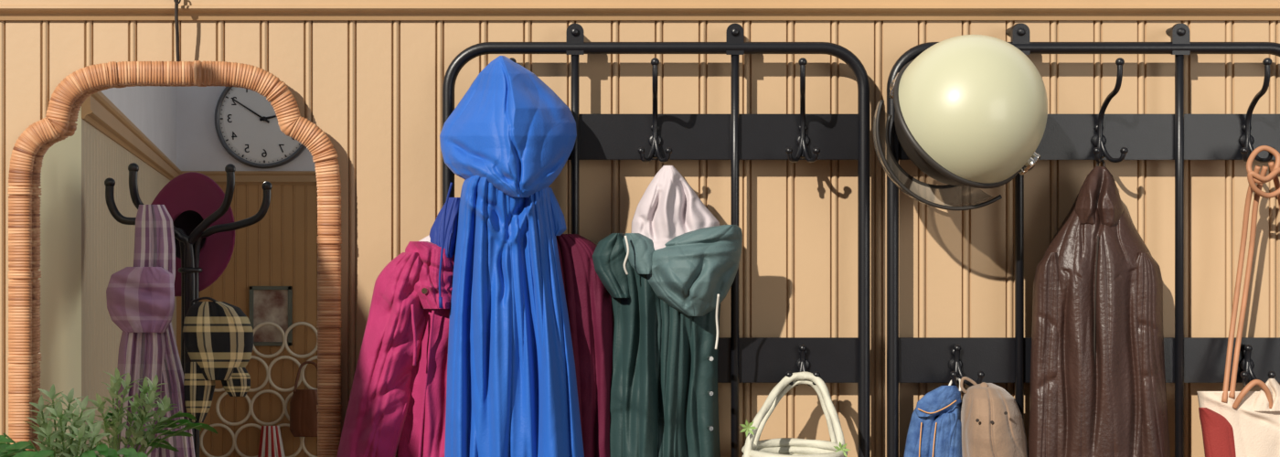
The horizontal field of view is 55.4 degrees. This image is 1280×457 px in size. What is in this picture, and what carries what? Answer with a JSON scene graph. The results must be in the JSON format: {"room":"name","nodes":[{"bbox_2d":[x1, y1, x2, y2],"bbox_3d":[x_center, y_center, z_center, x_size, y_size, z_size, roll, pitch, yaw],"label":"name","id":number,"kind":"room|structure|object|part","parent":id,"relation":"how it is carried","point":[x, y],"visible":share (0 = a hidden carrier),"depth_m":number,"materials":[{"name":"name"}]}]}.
{"room":"entrance hallway","nodes":[
{"label":"entrance hallway","id":0,"kind":"room"},
{"bbox_2d":[0,21,1279,456],"bbox_3d":[0.675,0.572,2.014,3.850,1.857,0.031,0,0,0],"label":"wall","id":1,"kind":"structure","parent":0,"point":[374,88],"depth_m":2.00,"materials":[{"name":"beige wood"}]},
{"bbox_2d":[7,0,341,456],"bbox_3d":[-0.755,0.047,1.977,0.545,0.920,0.031,0,0,0],"label":"wall mirror","id":2,"kind":"object","parent":1,"relation":"attached to","point":[175,239],"visible":1,"depth_m":1.99,"materials":[{"name":"wicker"}]},
{"bbox_3d":[-0.748,-0.337,1.972,0.006,0.153,0.017,0,0,-7],"label":"hanging cord","id":3,"kind":"part","parent":2,"relation":"part of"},
{"bbox_2d":[0,0,1279,21],"bbox_3d":[0.675,-0.383,1.986,3.850,0.084,0.031,0,0,0],"label":"trim","id":4,"kind":"structure","parent":1,"relation":"attached to","point":[10,10],"depth_m":1.98,"materials":[{"name":"beige wood"}]},
{"bbox_2d":[442,23,870,456],"bbox_3d":[0.026,0.163,1.931,0.686,0.984,0.138,0,0,0],"label":"coat rack","id":5,"kind":"object","parent":1,"relation":"attached to","point":[734,136],"visible":0.48,"depth_m":1.95,"materials":[{"name":"black metal"}]},
{"bbox_2d":[336,234,454,456],"bbox_3d":[-0.325,0.344,1.904,0.379,0.682,0.084,0,0,0],"label":"jacket","id":6,"kind":"object","parent":5,"relation":"hanging from","point":[397,403],"visible":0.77,"depth_m":1.89,"materials":[{"name":"fabric"}]},
{"bbox_2d":[429,55,584,456],"bbox_3d":[-0.197,0.231,1.859,0.270,0.994,0.143,0,0,0],"label":"raincoat","id":7,"kind":"object","parent":5,"relation":"hanging from","point":[512,390],"visible":0.99,"depth_m":1.84,"materials":[{"name":"fabric"}]},
{"bbox_2d":[439,55,576,197],"bbox_3d":[-0.207,-0.156,1.859,0.215,0.220,0.143,0,0,0],"label":"hood","id":8,"kind":"object","parent":7,"relation":"attached to","point":[510,134],"depth_m":1.83,"materials":[{"name":"blue fabric"}]},
{"bbox_3d":[-0.104,-0.303,1.951,0.028,0.052,0.008,0,0,0],"label":"tab plate","id":9,"kind":"part","parent":5,"relation":"part of","materials":[{"name":"black metal"}]},
{"bbox_2d":[555,234,613,456],"bbox_3d":[-0.090,0.362,1.925,0.113,0.707,0.046,0,0,0],"label":"coat","id":10,"kind":"object","parent":5,"relation":"hanging from","point":[589,303],"visible":0.59,"depth_m":1.91,"materials":[{"name":"fabric"}]},
{"bbox_3d":[0.023,-0.187,1.909,0.013,0.150,0.094,0,0,0],"label":"hook stem","id":11,"kind":"part","parent":5,"relation":"part of","materials":[{"name":"black metal"}]},
{"bbox_2d":[592,165,742,456],"bbox_3d":[0.041,0.294,1.881,0.234,0.785,0.130,0,0,0],"label":"hooded jacket","id":12,"kind":"object","parent":5,"relation":"hanging from","point":[667,280],"visible":1,"depth_m":1.88,"materials":[{"name":"green fabric"}]},
{"bbox_2d":[646,224,742,316],"bbox_3d":[0.081,0.065,1.863,0.155,0.142,0.094,0,0,0],"label":"hood","id":13,"kind":"object","parent":12,"relation":"attached to","point":[691,269],"depth_m":1.85,"materials":[{"name":"green fabric"}]},
{"bbox_3d":[0.026,-0.147,1.962,0.662,0.074,0.005,0,0,0],"label":"hook plate","id":14,"kind":"part","parent":5,"relation":"part of","materials":[{"name":"black metal"}]},
{"bbox_3d":[0.152,-0.303,1.951,0.028,0.052,0.008,0,0,0],"label":"tab plate","id":15,"kind":"part","parent":5,"relation":"part of","materials":[{"name":"black metal"}]},
{"bbox_3d":[0.026,0.212,1.962,0.662,0.073,0.005,0,0,0],"label":"hook plate","id":16,"kind":"part","parent":5,"relation":"part of","materials":[{"name":"black metal"}]},
{"bbox_2d":[739,371,851,456],"bbox_3d":[0.234,0.363,1.870,0.168,0.278,0.153,0,0,0],"label":"handbag","id":17,"kind":"object","parent":5,"relation":"hanging from","point":[781,447],"visible":1,"depth_m":1.90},
{"bbox_3d":[0.243,0.301,1.913,0.138,0.130,0.015,0,0,0],"label":"handle","id":18,"kind":"part","parent":17,"relation":"part of","materials":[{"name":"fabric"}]},
{"bbox_3d":[0.260,0.216,1.949,0.012,0.060,0.017,0,0,0],"label":"hook stem","id":19,"kind":"part","parent":5,"relation":"part of","materials":[{"name":"black metal"}]},
{"bbox_3d":[0.256,-0.187,1.909,0.013,0.150,0.095,0,0,9],"label":"hook stem","id":20,"kind":"part","parent":5,"relation":"part of","materials":[{"name":"black metal"}]},
{"bbox_2d":[886,23,1279,456],"bbox_3d":[0.739,0.163,1.920,0.684,0.983,0.160,0,0,0],"label":"coat rack","id":21,"kind":"object","parent":1,"relation":"attached to","point":[1178,136],"depth_m":1.95,"materials":[{"name":"black metal"}]},
{"bbox_2d":[903,377,962,456],"bbox_3d":[0.465,0.402,1.920,0.105,0.335,0.053,0,0,0],"label":"denim jacket","id":22,"kind":"object","parent":21,"relation":"hanging from","point":[934,430],"visible":0.98,"depth_m":1.91,"materials":[{"name":"blue fabric"}]},
{"bbox_3d":[0.508,0.216,1.949,0.012,0.060,0.017,0,0,0],"label":"hook stem","id":23,"kind":"part","parent":21,"relation":"part of","materials":[{"name":"black metal"}]},
{"bbox_2d":[873,34,1047,210],"bbox_3d":[0.480,-0.159,1.824,0.255,0.264,0.228,0,0,-4],"label":"helmet","id":24,"kind":"object","parent":21,"relation":"hanging from","point":[971,114],"visible":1,"depth_m":1.75,"materials":[{"name":"beige plastic"}]},
{"bbox_3d":[0.484,-0.164,1.843,0.245,0.211,0.130,0,0,-34],"label":"edge trim","id":25,"kind":"part","parent":24,"relation":"part of","materials":[{"name":"grey rubber"}]},
{"bbox_3d":[0.560,0.351,1.894,0.120,0.238,0.108,0,0,0],"label":"suede baseball cap","id":26,"kind":"part","parent":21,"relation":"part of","materials":[{"name":"beige leather"}]},
{"bbox_3d":[0.609,-0.303,1.951,0.028,0.052,0.008,0,0,0],"label":"tab plate","id":27,"kind":"part","parent":21,"relation":"part of","materials":[{"name":"black metal"}]},
{"bbox_3d":[0.739,0.212,1.962,0.662,0.073,0.005,0,0,0],"label":"hook plate","id":28,"kind":"part","parent":21,"relation":"part of","materials":[{"name":"black metal"}]},
{"bbox_3d":[0.739,-0.147,1.962,0.662,0.074,0.005,0,0,0],"label":"hook plate","id":29,"kind":"part","parent":21,"relation":"part of","materials":[{"name":"black metal"}]},
{"bbox_2d":[1027,159,1170,456],"bbox_3d":[0.724,0.288,1.906,0.242,0.797,0.086,0,0,0],"label":"leather jacket","id":30,"kind":"object","parent":21,"relation":"hanging from","point":[1098,389],"visible":1,"depth_m":1.89,"materials":[{"name":"brown leather"}]},
{"bbox_3d":[0.736,-0.187,1.909,0.013,0.150,0.094,0,0,0],"label":"hook stem","id":31,"kind":"part","parent":21,"relation":"part of","materials":[{"name":"black metal"}]},
{"bbox_3d":[0.865,-0.303,1.951,0.028,0.052,0.008,0,0,0],"label":"tab plate","id":32,"kind":"part","parent":21,"relation":"part of","materials":[{"name":"black metal"}]},
{"bbox_2d":[1196,145,1279,456],"bbox_3d":[0.990,0.205,1.911,0.233,0.670,0.075,0,0,0],"label":"canvas tote bag","id":33,"kind":"object","parent":21,"relation":"hanging from","point":[1245,422],"visible":1,"depth_m":1.90,"materials":[{"name":"beige fabric"}]},
{"bbox_3d":[0.915,0.393,1.914,0.081,0.228,0.036,0,0,0],"label":"red panel","id":34,"kind":"part","parent":33,"relation":"part of","materials":[{"name":"fabric"}]},
{"bbox_3d":[0.937,0.087,1.918,0.061,0.371,0.043,0,0,0],"label":"cord","id":35,"kind":"part","parent":33,"relation":"part of","materials":[{"name":"beige leather"}]},
{"bbox_3d":[0.948,0.084,1.917,0.060,0.364,0.042,0,0,0],"label":"cord","id":36,"kind":"part","parent":33,"relation":"part of","materials":[{"name":"beige leather"}]},
{"bbox_3d":[1.009,0.080,1.916,0.058,0.369,0.040,0,0,0],"label":"cord","id":37,"kind":"part","parent":33,"relation":"part of","materials":[{"name":"beige leather"}]},
{"bbox_3d":[0.973,0.216,1.949,0.012,0.060,0.017,0,0,0],"label":"hook stem","id":38,"kind":"part","parent":21,"relation":"part of","materials":[{"name":"black metal"}]},
{"bbox_3d":[0.969,-0.187,1.909,0.013,0.150,0.095,0,0,9],"label":"hook stem","id":39,"kind":"part","parent":21,"relation":"part of","materials":[{"name":"black metal"}]},
{"bbox_3d":[-0.300,1.525,-0.760,5.800,0.050,5.580,0,0,0],"label":"floor","id":40,"kind":"structure","parent":0,"visible":0},
{"bbox_3d":[-0.925,1.055,1.860,0.570,0.890,0.240,0,0,0],"label":"console table","id":41,"kind":"object","parent":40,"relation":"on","visible":0},
{"bbox_2d":[0,384,147,456],"bbox_3d":[-0.875,0.425,1.841,0.230,0.371,0.175,0,0,37],"label":"potted plant","id":42,"kind":"object","parent":41,"relation":"on","point":[6,449],"visible":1,"depth_m":1.85,"materials":[{"name":"green plant"}]},
{"bbox_3d":[-0.906,0.388,1.848,0.003,0.144,0.059,0,0,12],"label":"stem","id":43,"kind":"part","parent":42,"relation":"part of","materials":[{"name":"green plant"}]},
{"bbox_3d":[-0.900,0.362,1.874,0.004,0.197,0.010,0,0,20],"label":"stem","id":44,"kind":"part","parent":42,"relation":"part of","materials":[{"name":"green plant"}]},
{"bbox_3d":[-0.881,0.373,1.855,0.012,0.175,0.056,0,0,-34],"label":"stem","id":45,"kind":"part","parent":42,"relation":"part of","materials":[{"name":"green plant"}]},
{"bbox_3d":[-0.876,0.376,1.858,0.061,0.168,0.004,0,0,37],"label":"stem","id":46,"kind":"part","parent":42,"relation":"part of","materials":[{"name":"green plant"}]},
{"bbox_3d":[-0.868,0.388,1.855,0.077,0.145,0.008,0,0,37],"label":"stem","id":47,"kind":"part","parent":42,"relation":"part of","materials":[{"name":"green plant"}]}
]}

